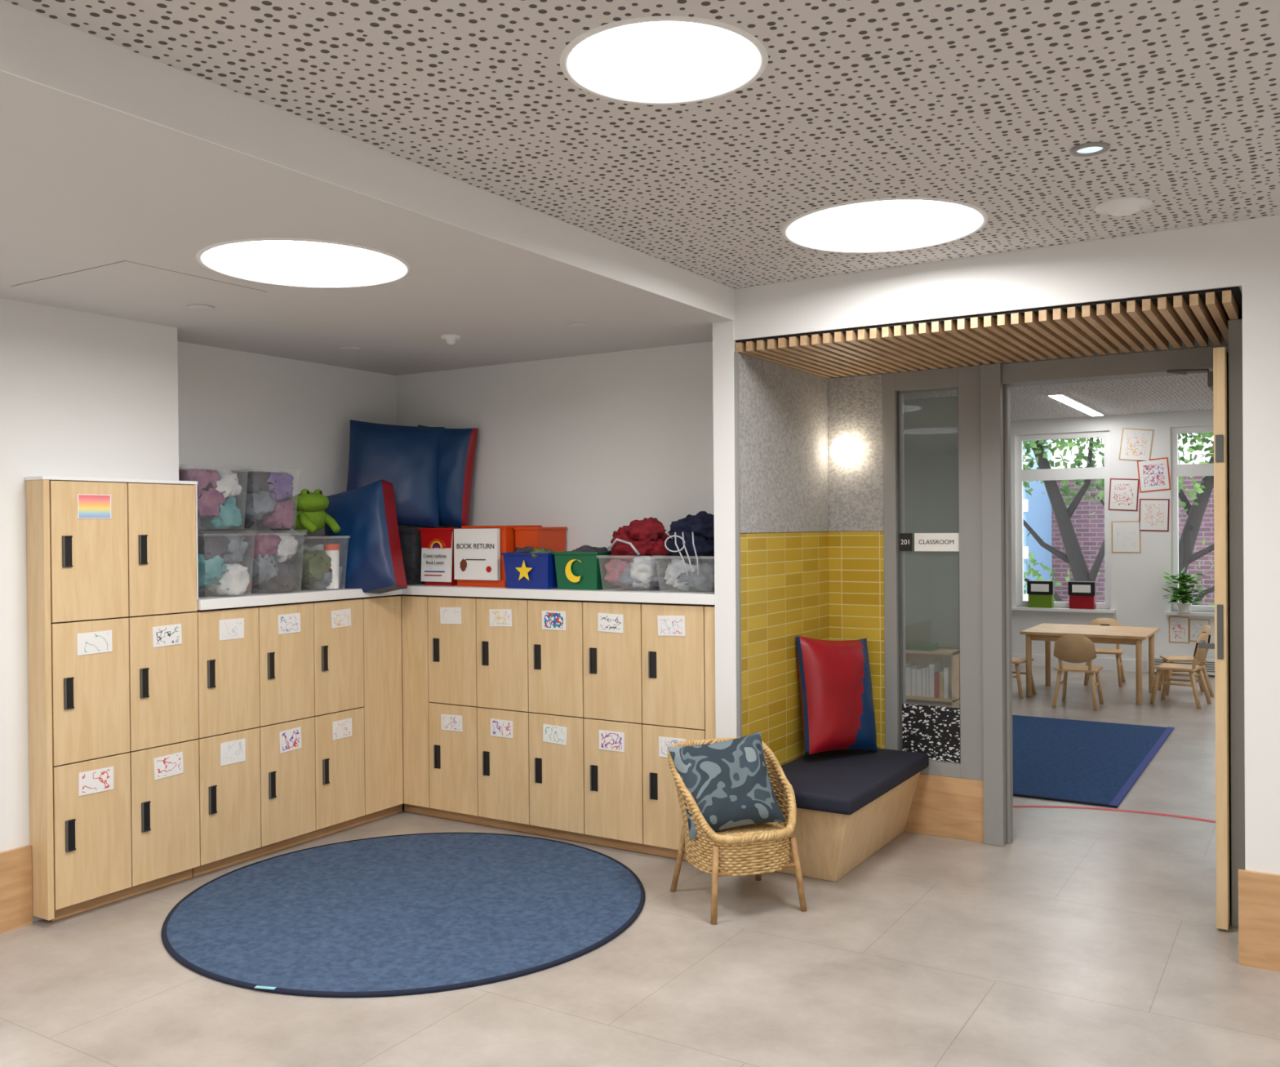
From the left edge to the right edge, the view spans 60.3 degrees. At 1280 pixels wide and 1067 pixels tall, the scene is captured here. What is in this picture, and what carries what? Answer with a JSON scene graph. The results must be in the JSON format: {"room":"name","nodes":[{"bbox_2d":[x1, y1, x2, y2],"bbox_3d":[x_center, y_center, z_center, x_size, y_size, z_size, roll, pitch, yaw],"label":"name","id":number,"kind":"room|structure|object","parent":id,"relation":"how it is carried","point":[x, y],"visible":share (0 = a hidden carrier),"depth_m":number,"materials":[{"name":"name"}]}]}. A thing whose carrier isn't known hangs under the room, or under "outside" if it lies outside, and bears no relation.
{"room":"school corridor","nodes":[
{"label":"school corridor","id":0,"kind":"room"},
{"bbox_2d":[0,297,178,921],"bbox_3d":[-3.836,0.170,2.333,0.520,2.700,6.120,0,0,32],"label":"wall","id":1,"kind":"structure","parent":0,"point":[83,394],"depth_m":4.32,"materials":[{"name":"white paint"}]},
{"bbox_2d":[0,844,32,933],"bbox_3d":[-3.773,1.371,1.913,0.018,0.300,5.450,0,0,32],"label":"baseboard","id":2,"kind":"structure","parent":1,"relation":"attached to","point":[15,864],"depth_m":4.17,"materials":[{"name":"brown wood"}]},
{"bbox_2d":[177,341,396,593],"bbox_3d":[-1.882,0.134,5.769,0.220,2.700,1.780,0,0,32],"label":"wall","id":3,"kind":"structure","parent":0,"point":[238,411],"depth_m":5.61,"materials":[{"name":"white paint"}]},
{"bbox_2d":[0,71,733,375],"bbox_3d":[-2.437,-1.035,2.417,2.380,0.315,7.760,0,0,32],"label":"ceiling lowered","id":4,"kind":"structure","parent":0,"point":[85,184],"depth_m":3.67,"materials":[{"name":"paint"}]},
{"bbox_2d":[195,237,411,288],"bbox_3d":[-1.113,-0.933,3.678,0.688,0.082,0.688,0,0,32],"label":"recessed light","id":5,"kind":"object","parent":4,"relation":"in","point":[286,262],"visible":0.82,"depth_m":3.84,"materials":[{"name":"grey"}]},
{"bbox_2d":[396,341,714,769],"bbox_3d":[-0.388,0.121,5.807,2.280,2.700,0.140,0,0,32],"label":"wall","id":6,"kind":"structure","parent":0,"point":[593,446],"depth_m":5.66,"materials":[{"name":"white paint"}]},
{"bbox_2d":[0,664,1279,1066],"bbox_3d":[0.923,1.516,4.798,8.700,0.100,15.500,0,0,32],"label":"floor","id":7,"kind":"structure","parent":0,"point":[1090,937],"depth_m":3.66,"materials":[{"name":"tile"}]},
{"bbox_2d":[24,475,199,921],"bbox_3d":[-2.118,0.636,4.481,0.130,1.713,0.676,0,0,32],"label":"lockers","id":8,"kind":"object","parent":7,"relation":"on","point":[131,572],"visible":1,"depth_m":4.40,"materials":[{"name":"brown"}]},
{"bbox_2d":[77,493,111,518],"bbox_3d":[-2.146,-0.106,4.336,0.002,0.095,0.140,0,0,32],"label":"drawing","id":9,"kind":"object","parent":8,"relation":"attached to","point":[89,506],"visible":1,"depth_m":4.33,"materials":[{"name":"multicoloured paper"}]},
{"bbox_2d":[76,630,112,655],"bbox_3d":[-2.144,0.429,4.334,0.002,0.087,0.146,0,0,32],"label":"drawing","id":10,"kind":"object","parent":8,"relation":"attached to","point":[91,642],"visible":1,"depth_m":4.33,"materials":[{"name":"white paper"}]},
{"bbox_2d":[78,766,113,795],"bbox_3d":[-2.139,0.974,4.337,0.002,0.092,0.146,0,0,32],"label":"drawing","id":11,"kind":"object","parent":8,"relation":"attached to","point":[92,781],"visible":1,"depth_m":4.33,"materials":[{"name":"white paper"}]},
{"bbox_2d":[152,623,182,647],"bbox_3d":[-1.976,0.426,4.606,0.002,0.089,0.137,0,0,32],"label":"drawing","id":12,"kind":"object","parent":8,"relation":"attached to","point":[171,634],"visible":1,"depth_m":4.60,"materials":[{"name":"white paper"}]},
{"bbox_2d":[153,751,183,780],"bbox_3d":[-1.971,0.971,4.609,0.002,0.095,0.138,0,0,32],"label":"drawing","id":13,"kind":"object","parent":8,"relation":"attached to","point":[166,766],"visible":1,"depth_m":4.61,"materials":[{"name":"white paper"}]},
{"bbox_2d":[192,594,403,876],"bbox_3d":[-1.730,0.905,5.390,0.430,1.158,1.278,0,0,32],"label":"lockers","id":14,"kind":"object","parent":7,"relation":"on","point":[264,683],"visible":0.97,"depth_m":5.20,"materials":[{"name":"brown"}]},
{"bbox_2d":[218,617,244,640],"bbox_3d":[-1.807,0.423,4.878,0.002,0.090,0.130,0,0,32],"label":"drawing","id":15,"kind":"object","parent":14,"relation":"attached to","point":[230,628],"visible":1,"depth_m":4.88,"materials":[{"name":"white paper"}]},
{"bbox_2d":[220,738,245,765],"bbox_3d":[-1.802,0.968,4.881,0.002,0.100,0.130,0,0,32],"label":"drawing","id":16,"kind":"object","parent":14,"relation":"attached to","point":[234,751],"visible":1,"depth_m":4.88,"materials":[{"name":"white paper"}]},
{"bbox_2d":[277,613,300,634],"bbox_3d":[-1.638,0.420,5.150,0.002,0.091,0.131,0,0,32],"label":"drawing","id":17,"kind":"object","parent":14,"relation":"attached to","point":[287,623],"visible":1,"depth_m":5.15,"materials":[{"name":"white paper"}]},
{"bbox_2d":[279,726,302,753],"bbox_3d":[-1.634,0.965,5.153,0.002,0.105,0.129,0,0,32],"label":"drawing","id":18,"kind":"object","parent":14,"relation":"attached to","point":[290,740],"visible":1,"depth_m":5.15,"materials":[{"name":"white paper"}]},
{"bbox_2d":[161,832,645,997],"bbox_3d":[-0.917,1.475,4.468,1.878,0.014,1.878,0,0,32],"label":"round rug","id":19,"kind":"object","parent":7,"relation":"on","point":[413,913],"visible":1,"depth_m":4.25,"materials":[{"name":"blue carpet"}]},
{"bbox_2d":[401,594,715,860],"bbox_3d":[-0.372,0.893,5.475,1.909,1.158,0.420,0,0,32],"label":"lockers","id":20,"kind":"object","parent":7,"relation":"on","point":[640,683],"visible":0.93,"depth_m":5.26,"materials":[{"name":"brown"}]},
{"bbox_2d":[196,581,714,610],"bbox_3d":[-0.854,0.297,5.053,2.278,0.045,1.635,0,0,32],"label":"countertop","id":21,"kind":"structure","parent":20,"relation":"on","point":[206,601],"depth_m":5.18,"materials":[{"name":"white laminate"}]},
{"bbox_2d":[197,533,249,595],"bbox_3d":[-1.969,0.135,4.988,0.371,0.297,0.286,0,0,32],"label":"clear storage bin","id":22,"kind":"object","parent":21,"relation":"on","point":[220,571],"visible":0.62,"depth_m":4.90,"materials":[{"name":"plastic"}]},
{"bbox_2d":[178,467,242,528],"bbox_3d":[-2.002,-0.160,4.981,0.366,0.287,0.296,0,0,32],"label":"clear storage bin","id":23,"kind":"object","parent":22,"relation":"on","point":[217,508],"visible":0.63,"depth_m":4.90,"materials":[{"name":"plastic"}]},
{"bbox_2d":[237,533,299,592],"bbox_3d":[-1.818,0.132,5.231,0.371,0.297,0.286,0,0,32],"label":"clear storage bin","id":24,"kind":"object","parent":21,"relation":"on","point":[265,556],"visible":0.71,"depth_m":5.13,"materials":[{"name":"plastic"}]},
{"bbox_2d":[226,471,293,528],"bbox_3d":[-1.843,-0.162,5.236,0.366,0.287,0.286,0,0,32],"label":"clear storage bin","id":25,"kind":"object","parent":24,"relation":"on","point":[263,493],"visible":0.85,"depth_m":5.14,"materials":[{"name":"plastic"}]},
{"bbox_2d":[284,541,343,589],"bbox_3d":[-1.659,0.146,5.469,0.347,0.265,0.267,0,0,32],"label":"clear storage bin","id":26,"kind":"object","parent":21,"relation":"on","point":[317,566],"visible":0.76,"depth_m":5.40,"materials":[{"name":"plastic"}]},
{"bbox_2d":[289,488,341,534],"bbox_3d":[-1.613,-0.106,5.391,0.227,0.222,0.225,0,0,32],"label":"frog","id":27,"kind":"object","parent":26,"relation":"on","point":[310,516],"visible":0.96,"depth_m":5.33,"materials":[{"name":"green"}]},
{"bbox_2d":[324,479,407,593],"bbox_3d":[-1.418,0.046,5.646,0.495,0.642,0.253,0,0,17],"label":"floor cushion","id":28,"kind":"object","parent":21,"relation":"on","point":[371,557],"visible":0.89,"depth_m":5.55,"materials":[{"name":"blue plastic"}]},
{"bbox_2d":[398,530,424,582],"bbox_3d":[-1.268,0.121,6.029,0.386,0.302,0.346,0,0,32],"label":"storage bin","id":29,"kind":"object","parent":21,"relation":"on","point":[411,540],"visible":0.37,"depth_m":5.86,"materials":[{"name":"plastic"}]},
{"bbox_2d":[346,419,444,528],"bbox_3d":[-1.318,-0.317,5.915,0.538,0.590,0.204,-1,0,-12],"label":"floor cushion","id":30,"kind":"object","parent":29,"relation":"on","point":[406,457],"visible":0.84,"depth_m":5.86,"materials":[{"name":"blue plastic"}]},
{"bbox_2d":[417,424,478,528],"bbox_3d":[-1.075,-0.309,6.011,0.407,0.580,0.163,0,0,20],"label":"floor cushion","id":31,"kind":"object","parent":29,"relation":"on","point":[457,446],"visible":0.62,"depth_m":5.92,"materials":[{"name":"leather"}]},
{"bbox_2d":[418,528,463,586],"bbox_3d":[-0.985,0.120,5.874,0.227,0.300,0.328,0,0,32],"label":"tub","id":32,"kind":"object","parent":21,"relation":"on","point":[437,544],"visible":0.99,"depth_m":5.74,"materials":[{"name":"red plastic"}]},
{"bbox_2d":[453,524,542,586],"bbox_3d":[-0.736,0.114,5.719,0.321,0.310,0.328,0,0,32],"label":"box","id":33,"kind":"object","parent":21,"relation":"on","point":[478,560],"visible":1,"depth_m":5.58,"materials":[{"name":"orange plastic"}]},
{"bbox_2d":[501,546,557,589],"bbox_3d":[-0.530,0.166,5.420,0.287,0.206,0.141,0,0,32],"label":"tub","id":34,"kind":"object","parent":21,"relation":"on","point":[528,566],"visible":1,"depth_m":5.36,"materials":[{"name":"blue plastic"}]},
{"bbox_2d":[513,526,567,551],"bbox_3d":[-0.507,0.117,5.634,0.152,0.300,0.252,0,0,32],"label":"tub","id":35,"kind":"object","parent":21,"relation":"on","point":[553,539],"visible":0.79,"depth_m":5.55,"materials":[{"name":"orange plastic"}]},
{"bbox_2d":[552,545,622,590],"bbox_3d":[-0.235,0.162,5.383,0.276,0.210,0.313,0,0,32],"label":"tub","id":36,"kind":"object","parent":21,"relation":"on","point":[583,567],"visible":0.88,"depth_m":5.25,"materials":[{"name":"green plastic"}]},
{"bbox_2d":[604,516,674,589],"bbox_3d":[0.027,0.093,5.203,0.361,0.344,0.342,0,0,32],"label":"clear storage bin","id":37,"kind":"object","parent":21,"relation":"on","point":[639,555],"visible":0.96,"depth_m":5.12,"materials":[{"name":"plastic"}]},
{"bbox_2d":[663,511,714,591],"bbox_3d":[0.278,0.081,5.044,0.343,0.366,0.348,0,0,32],"label":"clear storage bin","id":38,"kind":"object","parent":21,"relation":"on","point":[691,545],"visible":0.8,"depth_m":4.95,"materials":[{"name":"plastic"}]},
{"bbox_2d":[488,608,511,626],"bbox_3d":[-0.687,0.416,5.429,0.143,0.090,0.002,0,0,32],"label":"drawing","id":39,"kind":"object","parent":20,"relation":"attached to","point":[498,617],"visible":1,"depth_m":5.43,"materials":[{"name":"white paper"}]},
{"bbox_2d":[490,718,512,738],"bbox_3d":[-0.682,0.961,5.432,0.141,0.086,0.002,0,0,32],"label":"drawing","id":40,"kind":"object","parent":20,"relation":"attached to","point":[501,728],"visible":1,"depth_m":5.43,"materials":[{"name":"white paper"}]},
{"bbox_2d":[542,610,565,630],"bbox_3d":[-0.411,0.414,5.258,0.140,0.091,0.002,0,0,32],"label":"drawing","id":41,"kind":"object","parent":20,"relation":"attached to","point":[551,620],"visible":1,"depth_m":5.26,"materials":[{"name":"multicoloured paper"}]},
{"bbox_2d":[542,724,567,745],"bbox_3d":[-0.407,0.959,5.261,0.143,0.090,0.002,0,0,32],"label":"drawing","id":42,"kind":"object","parent":20,"relation":"attached to","point":[551,733],"visible":1,"depth_m":5.26,"materials":[{"name":"white paper"}]},
{"bbox_2d":[597,613,623,633],"bbox_3d":[-0.136,0.413,5.087,0.142,0.089,0.002,0,0,32],"label":"drawing","id":43,"kind":"object","parent":20,"relation":"attached to","point":[614,623],"visible":1,"depth_m":5.08,"materials":[{"name":"white paper"}]},
{"bbox_2d":[599,729,624,751],"bbox_3d":[-0.131,0.958,5.090,0.141,0.091,0.002,0,0,32],"label":"drawing","id":44,"kind":"object","parent":20,"relation":"attached to","point":[608,740],"visible":1,"depth_m":5.09,"materials":[{"name":"white paper"}]},
{"bbox_2d":[657,615,685,635],"bbox_3d":[0.139,0.411,4.916,0.143,0.094,0.002,0,0,32],"label":"drawing","id":45,"kind":"object","parent":20,"relation":"attached to","point":[668,625],"visible":1,"depth_m":4.92,"materials":[{"name":"white paper"}]},
{"bbox_2d":[666,737,807,924],"bbox_3d":[0.374,1.173,4.450,0.482,0.606,0.500,-1,0,-20],"label":"wicker armchair","id":46,"kind":"object","parent":7,"relation":"on","point":[777,837],"visible":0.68,"depth_m":4.29,"materials":[{"name":"wicker"}]},
{"bbox_2d":[667,731,786,839],"bbox_3d":[0.346,1.005,4.421,0.433,0.373,0.219,-1,0,-14],"label":"patterned cushion","id":47,"kind":"object","parent":46,"relation":"on","point":[729,781],"visible":0.93,"depth_m":4.37,"materials":[{"name":"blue fabric"}]},
{"bbox_2d":[750,771,920,881],"bbox_3d":[0.906,1.302,5.055,0.477,0.325,0.987,0,0,32],"label":"bench","id":48,"kind":"object","parent":7,"relation":"on","point":[830,845],"visible":0.35,"depth_m":4.68,"materials":[{"name":"brown wood"}]},
{"bbox_2d":[768,748,928,814],"bbox_3d":[0.908,1.101,5.020,0.516,0.074,1.039,0,0,32],"label":"bench cushion","id":49,"kind":"object","parent":48,"relation":"on","point":[839,781],"visible":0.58,"depth_m":4.87,"materials":[{"name":"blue fabric"}]},
{"bbox_2d":[795,635,877,755],"bbox_3d":[0.943,0.773,5.284,0.486,0.580,0.220,-1,0,-34],"label":"throw cushion","id":50,"kind":"object","parent":49,"relation":"on","point":[835,682],"visible":1,"depth_m":5.19,"materials":[{"name":"red plastic"}]},
{"bbox_2d":[905,641,959,706],"bbox_3d":[2.367,1.182,9.453,0.750,0.490,0.340,0,0,32],"label":"bookcase","id":51,"kind":"object","parent":7,"relation":"on","point":[932,671],"visible":0.56,"depth_m":9.29,"materials":[{"name":"brown wood"}]},
{"bbox_2d":[1051,635,1103,710],"bbox_3d":[3.612,1.121,9.081,0.350,0.604,0.390,0,0,32],"label":"chair","id":52,"kind":"object","parent":7,"relation":"on","point":[1068,648],"visible":1,"depth_m":8.95,"materials":[{"name":"brown wood"}]},
{"bbox_2d":[1019,623,1159,704],"bbox_3d":[3.959,1.128,9.677,1.000,0.570,0.900,0,0,32],"label":"table","id":53,"kind":"object","parent":7,"relation":"on","point":[1127,635],"visible":0.98,"depth_m":9.55,"materials":[{"name":"brown wood"}]},
{"bbox_2d":[1012,715,1173,808],"bbox_3d":[2.152,1.434,7.568,2.470,0.010,2.615,0,0,32],"label":"rug","id":54,"kind":"object","parent":7,"relation":"on","point":[1090,762],"visible":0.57,"depth_m":7.03,"materials":[{"name":"blue carpet"}]},
{"bbox_2d":[1084,617,1125,686],"bbox_3d":[4.349,1.108,10.329,0.350,0.604,0.390,0,0,26],"label":"chair","id":55,"kind":"object","parent":7,"relation":"on","point":[1099,621],"visible":0.47,"depth_m":10.37,"materials":[{"name":"brown wood"}]},
{"bbox_2d":[1013,804,1215,822],"bbox_3d":[2.360,1.449,5.446,1.998,0.001,0.762,0,0,32],"label":"tape","id":56,"kind":"object","parent":7,"relation":"on","point":[1028,806],"visible":0.5,"depth_m":5.76,"materials":[{"name":"red"}]},
{"bbox_2d":[1150,632,1211,708],"bbox_3d":[4.473,1.113,9.121,0.390,0.604,0.350,0,0,41],"label":"chair","id":57,"kind":"object","parent":7,"relation":"on","point":[1199,654],"visible":0.94,"depth_m":9.09,"materials":[{"name":"brown wood"}]},
{"bbox_2d":[1157,625,1213,696],"bbox_3d":[4.792,1.108,9.694,0.390,0.604,0.350,0,0,14],"label":"chair","id":58,"kind":"object","parent":7,"relation":"on","point":[1206,628],"visible":0.59,"depth_m":9.59,"materials":[{"name":"brown wood"}]},
{"bbox_2d":[3,0,1279,288],"bbox_3d":[0.442,-1.116,0.390,4.650,0.180,7.350,0,0,32],"label":"ceiling","id":59,"kind":"structure","parent":0,"point":[984,104],"depth_m":2.68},
{"bbox_2d":[560,15,768,105],"bbox_3d":[0.052,-1.071,2.427,0.458,0.082,0.458,0,0,32],"label":"recessed light","id":60,"kind":"object","parent":59,"relation":"in","point":[660,60],"visible":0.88,"depth_m":2.52,"materials":[{"name":"grey"}]},
{"bbox_2d":[781,197,987,253],"bbox_3d":[0.831,-1.085,3.772,0.688,0.082,0.688,0,0,32],"label":"recessed light","id":61,"kind":"object","parent":59,"relation":"in","point":[888,224],"visible":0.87,"depth_m":3.92,"materials":[{"name":"grey"}]},
{"bbox_2d":[1070,142,1109,156],"bbox_3d":[1.223,-1.043,2.996,0.100,0.008,0.100,0,0,32],"label":"ceiling spotlight","id":62,"kind":"object","parent":59,"relation":"in","point":[1091,148],"depth_m":2.99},
{"bbox_2d":[1094,197,1152,216],"bbox_3d":[1.550,-1.039,3.534,0.170,0.028,0.170,0,0,32],"label":"smoke detector","id":63,"kind":"object","parent":59,"relation":"attached to","point":[1124,206],"visible":1,"depth_m":3.50,"materials":[{"name":"white"}]},
{"bbox_2d":[712,320,817,870],"bbox_3d":[0.640,0.116,5.205,0.100,2.700,1.040,0,0,32],"label":"wall","id":64,"kind":"structure","parent":0,"point":[723,342],"depth_m":4.76,"materials":[{"name":"white paint"}]},
{"bbox_2d":[0,0,734,320],"bbox_3d":[-1.530,-0.949,1.615,0.005,0.135,7.350,0,0,32],"label":"bulkhead","id":65,"kind":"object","parent":64,"relation":"attached to","point":[34,47],"depth_m":2.72,"materials":[{"name":"white"}]},
{"bbox_2d":[733,351,742,864],"bbox_3d":[0.424,0.345,4.746,0.016,2.249,0.016,0,0,32],"label":"trim","id":66,"kind":"structure","parent":64,"relation":"attached to","point":[736,389],"depth_m":4.74,"materials":[{"name":"grey paint"}]},
{"bbox_2d":[738,352,829,533],"bbox_3d":[0.690,-0.395,5.182,0.013,0.778,1.016,0,0,32],"label":"acoustic panel","id":67,"kind":"object","parent":64,"relation":"attached to","point":[784,418],"visible":1,"depth_m":5.13,"materials":[{"name":"fabric"}]},
{"bbox_2d":[740,531,829,866],"bbox_3d":[0.698,0.730,5.189,0.009,1.469,1.016,0,0,32],"label":"niche tiling","id":68,"kind":"object","parent":64,"relation":"attached to","point":[784,575],"visible":0.57,"depth_m":5.10,"materials":[{"name":"yellow tile"}]},
{"bbox_2d":[831,372,882,377],"bbox_3d":[1.074,0.110,5.619,0.403,2.700,0.120,0,0,32],"label":"wall","id":69,"kind":"structure","parent":0,"point":[878,372],"depth_m":5.52,"materials":[{"name":"white paint"}]},
{"bbox_2d":[827,373,883,531],"bbox_3d":[1.082,-0.400,5.529,0.288,0.778,0.013,0,0,32],"label":"acoustic panel","id":70,"kind":"object","parent":69,"relation":"attached to","point":[855,403],"visible":0.98,"depth_m":5.51,"materials":[{"name":"fabric"}]},
{"bbox_2d":[830,434,860,466],"bbox_3d":[1.026,-0.414,5.492,0.156,0.156,0.108,0,0,32],"label":"wall light","id":71,"kind":"object","parent":70,"relation":"attached to","point":[845,450],"visible":1,"depth_m":5.45,"materials":[{"name":"white"}]},
{"bbox_2d":[828,531,884,748],"bbox_3d":[1.091,0.725,5.537,0.292,1.469,0.009,0,0,32],"label":"niche tiling","id":72,"kind":"object","parent":69,"relation":"attached to","point":[855,558],"visible":0.43,"depth_m":5.51,"materials":[{"name":"yellow tile"}]},
{"bbox_2d":[882,364,983,842],"bbox_3d":[1.446,0.333,5.376,0.484,2.250,0.144,0,0,32],"label":"door","id":73,"kind":"structure","parent":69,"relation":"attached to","point":[948,802],"depth_m":5.27,"materials":[{"name":"grey paint"}]},
{"bbox_2d":[899,533,959,551],"bbox_3d":[1.403,0.042,5.355,0.293,0.088,0.008,0,0,32],"label":"room sign","id":74,"kind":"object","parent":73,"relation":"attached to","point":[922,541],"visible":1,"depth_m":5.35,"materials":[{"name":"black plastic"}]},
{"bbox_2d":[902,703,959,762],"bbox_3d":[1.421,0.972,5.376,0.285,0.262,0.008,0,0,32],"label":"display panel","id":75,"kind":"object","parent":73,"relation":"attached to","point":[934,731],"visible":0.86,"depth_m":5.37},
{"bbox_2d":[903,395,959,648],"bbox_3d":[1.387,0.131,10.320,3.480,2.600,0.100,0,0,32],"label":"glass panel","id":76,"kind":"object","parent":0,"point":[930,424],"depth_m":9.55,"materials":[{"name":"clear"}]},
{"bbox_2d":[733,220,1242,340],"bbox_3d":[1.491,-1.040,4.671,1.920,0.398,1.030,0,0,32],"label":"wall","id":77,"kind":"structure","parent":0,"point":[1206,257],"depth_m":4.14,"materials":[{"name":"paint"}]},
{"bbox_2d":[735,286,1242,377],"bbox_3d":[1.485,-0.814,4.668,1.909,0.051,1.010,0,0,32],"label":"soffit","id":78,"kind":"structure","parent":77,"relation":"attached to","point":[1138,322],"depth_m":4.48,"materials":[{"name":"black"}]},
{"bbox_2d":[888,335,1226,373],"bbox_3d":[1.923,-1.020,5.080,1.617,0.450,0.120,0,0,32],"label":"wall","id":79,"kind":"structure","parent":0,"point":[1223,341],"depth_m":4.87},
{"bbox_2d":[903,373,1213,421],"bbox_3d":[3.113,-1.223,8.352,8.500,0.100,6.700,0,0,32],"label":"ceiling","id":80,"kind":"structure","parent":0,"point":[1190,392],"depth_m":9.55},
{"bbox_2d":[1047,392,1104,416],"bbox_3d":[4.049,-1.181,10.184,0.120,0.020,2.100,0,0,32],"label":"recessed light","id":81,"kind":"object","parent":80,"relation":"in","point":[1060,397],"visible":1,"depth_m":9.98,"materials":[{"name":"white"}]},
{"bbox_2d":[1010,409,1214,660],"bbox_3d":[4.968,0.045,11.334,8.500,2.700,0.300,0,0,32],"label":"wall","id":82,"kind":"structure","parent":0,"point":[1138,583],"depth_m":11.16,"materials":[{"name":"white paint"}]},
{"bbox_2d":[1011,431,1115,613],"bbox_3d":[4.409,-0.121,11.514,1.040,1.860,0.180,0,0,32],"label":"window","id":83,"kind":"structure","parent":82,"relation":"in","point":[1094,473],"depth_m":11.54,"materials":[{"name":"white"}]},
{"bbox_2d":[1026,580,1054,608],"bbox_3d":[4.222,0.639,11.606,0.260,0.279,0.105,0,0,32],"label":"basket","id":84,"kind":"object","parent":83,"relation":"on","point":[1041,593],"visible":1,"depth_m":11.56,"materials":[{"name":"green"}]},
{"bbox_2d":[1067,581,1096,608],"bbox_3d":[4.571,0.637,11.390,0.260,0.279,0.105,0,0,32],"label":"basket","id":85,"kind":"object","parent":83,"relation":"on","point":[1082,594],"visible":1,"depth_m":11.35,"materials":[{"name":"red plastic"}]},
{"bbox_2d":[1012,653,1214,675],"bbox_3d":[4.895,1.336,11.205,8.500,0.120,0.020,0,0,32],"label":"baseboard","id":86,"kind":"structure","parent":82,"relation":"attached to","point":[1108,664],"depth_m":11.30,"materials":[{"name":"white"}]},
{"bbox_2d":[1108,478,1138,511],"bbox_3d":[4.909,-0.394,11.184,0.293,0.340,0.005,0,0,32],"label":"wall artwork","id":87,"kind":"object","parent":82,"relation":"attached to","point":[1123,492],"visible":1,"depth_m":11.18,"materials":[{"name":"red paper"}]},
{"bbox_2d":[1111,520,1141,552],"bbox_3d":[4.929,0.036,11.176,0.274,0.324,0.005,0,0,32],"label":"wall artwork","id":88,"kind":"object","parent":82,"relation":"attached to","point":[1126,535],"visible":1,"depth_m":11.17,"materials":[{"name":"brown paper"}]},
{"bbox_2d":[1118,427,1154,461],"bbox_3d":[5.006,-0.894,11.118,0.331,0.357,0.005,0,0,32],"label":"wall artwork","id":89,"kind":"object","parent":82,"relation":"attached to","point":[1136,444],"visible":1,"depth_m":11.12,"materials":[{"name":"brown paper"}]},
{"bbox_2d":[1137,457,1170,492],"bbox_3d":[5.145,-0.585,11.036,0.309,0.346,0.005,0,0,32],"label":"wall artwork","id":90,"kind":"object","parent":82,"relation":"attached to","point":[1153,474],"visible":1,"depth_m":11.03,"materials":[{"name":"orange paper"}]},
{"bbox_2d":[1138,498,1169,531],"bbox_3d":[5.149,-0.185,11.038,0.284,0.332,0.005,0,0,32],"label":"wall artwork","id":91,"kind":"object","parent":82,"relation":"attached to","point":[1153,515],"visible":1,"depth_m":11.04,"materials":[{"name":"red paper"}]},
{"bbox_2d":[1168,616,1189,643],"bbox_3d":[5.345,0.954,10.928,0.184,0.264,0.005,0,0,32],"label":"wall artwork","id":92,"kind":"object","parent":82,"relation":"attached to","point":[1179,627],"visible":1,"depth_m":10.93,"materials":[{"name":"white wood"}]},
{"bbox_2d":[1164,425,1214,616],"bbox_3d":[5.684,-0.128,10.724,1.040,1.860,0.180,0,0,32],"label":"window","id":93,"kind":"structure","parent":82,"relation":"in","point":[1177,470],"depth_m":10.97,"materials":[{"name":"white"}]},
{"bbox_2d":[1161,572,1206,612],"bbox_3d":[5.320,0.577,10.774,0.404,0.394,0.243,0,0,32],"label":"potted plant","id":94,"kind":"object","parent":93,"relation":"on","point":[1185,605],"visible":1,"depth_m":10.76,"materials":[{"name":"green plant"}]},
{"bbox_2d":[1241,215,1279,874],"bbox_3d":[3.551,0.101,3.477,2.830,2.700,1.150,0,0,32],"label":"wall","id":95,"kind":"structure","parent":0,"point":[1260,237],"depth_m":3.71,"materials":[{"name":"paint"}]},
{"bbox_2d":[980,318,1244,927],"bbox_3d":[1.972,0.333,4.688,1.132,2.249,0.800,0,0,32],"label":"door","id":96,"kind":"structure","parent":95,"relation":"in","point":[997,380],"depth_m":5.12,"materials":[{"name":"metal"}]},
{"bbox_2d":[1166,346,1231,929],"bbox_3d":[2.220,0.378,4.391,0.254,2.137,0.727,0,0,32],"label":"door","id":97,"kind":"structure","parent":95,"relation":"in","point":[1218,379],"depth_m":4.03,"materials":[{"name":"brown wood"}]},
{"bbox_2d":[1238,869,1279,972],"bbox_3d":[3.202,1.296,3.019,2.750,0.320,0.018,0,0,32],"label":"baseboard","id":98,"kind":"structure","parent":95,"relation":"attached to","point":[1259,892],"depth_m":3.70,"materials":[{"name":"brown wood"}]},
{"label":"outside","id":99,"kind":"structure","parent":0,"visible":0},
{"bbox_3d":[19.147,5.216,30.839,60.000,0.100,47.500,0,0,32],"label":"ground","id":100,"kind":"structure","parent":99,"visible":0},
{"bbox_2d":[1022,440,1052,600],"bbox_3d":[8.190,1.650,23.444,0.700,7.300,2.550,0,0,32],"label":"modern building","id":101,"kind":"structure","parent":100,"relation":"on","point":[1037,506],"depth_m":23.12,"materials":[{"name":"blue"}]},
{"bbox_2d":[1022,431,1214,605],"bbox_3d":[7.215,1.442,16.242,5.597,7.824,3.267,0,0,38],"label":"tree","id":102,"kind":"object","parent":100,"relation":"on","point":[1073,557],"visible":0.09,"depth_m":16.00,"materials":[{"name":"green plant"}]},
{"bbox_2d":[1051,475,1214,605],"bbox_3d":[9.659,1.918,26.949,16.000,6.700,4.050,0,0,32],"label":"brick building","id":103,"kind":"structure","parent":100,"relation":"on","point":[1089,530],"depth_m":24.33,"materials":[{"name":"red brick"}]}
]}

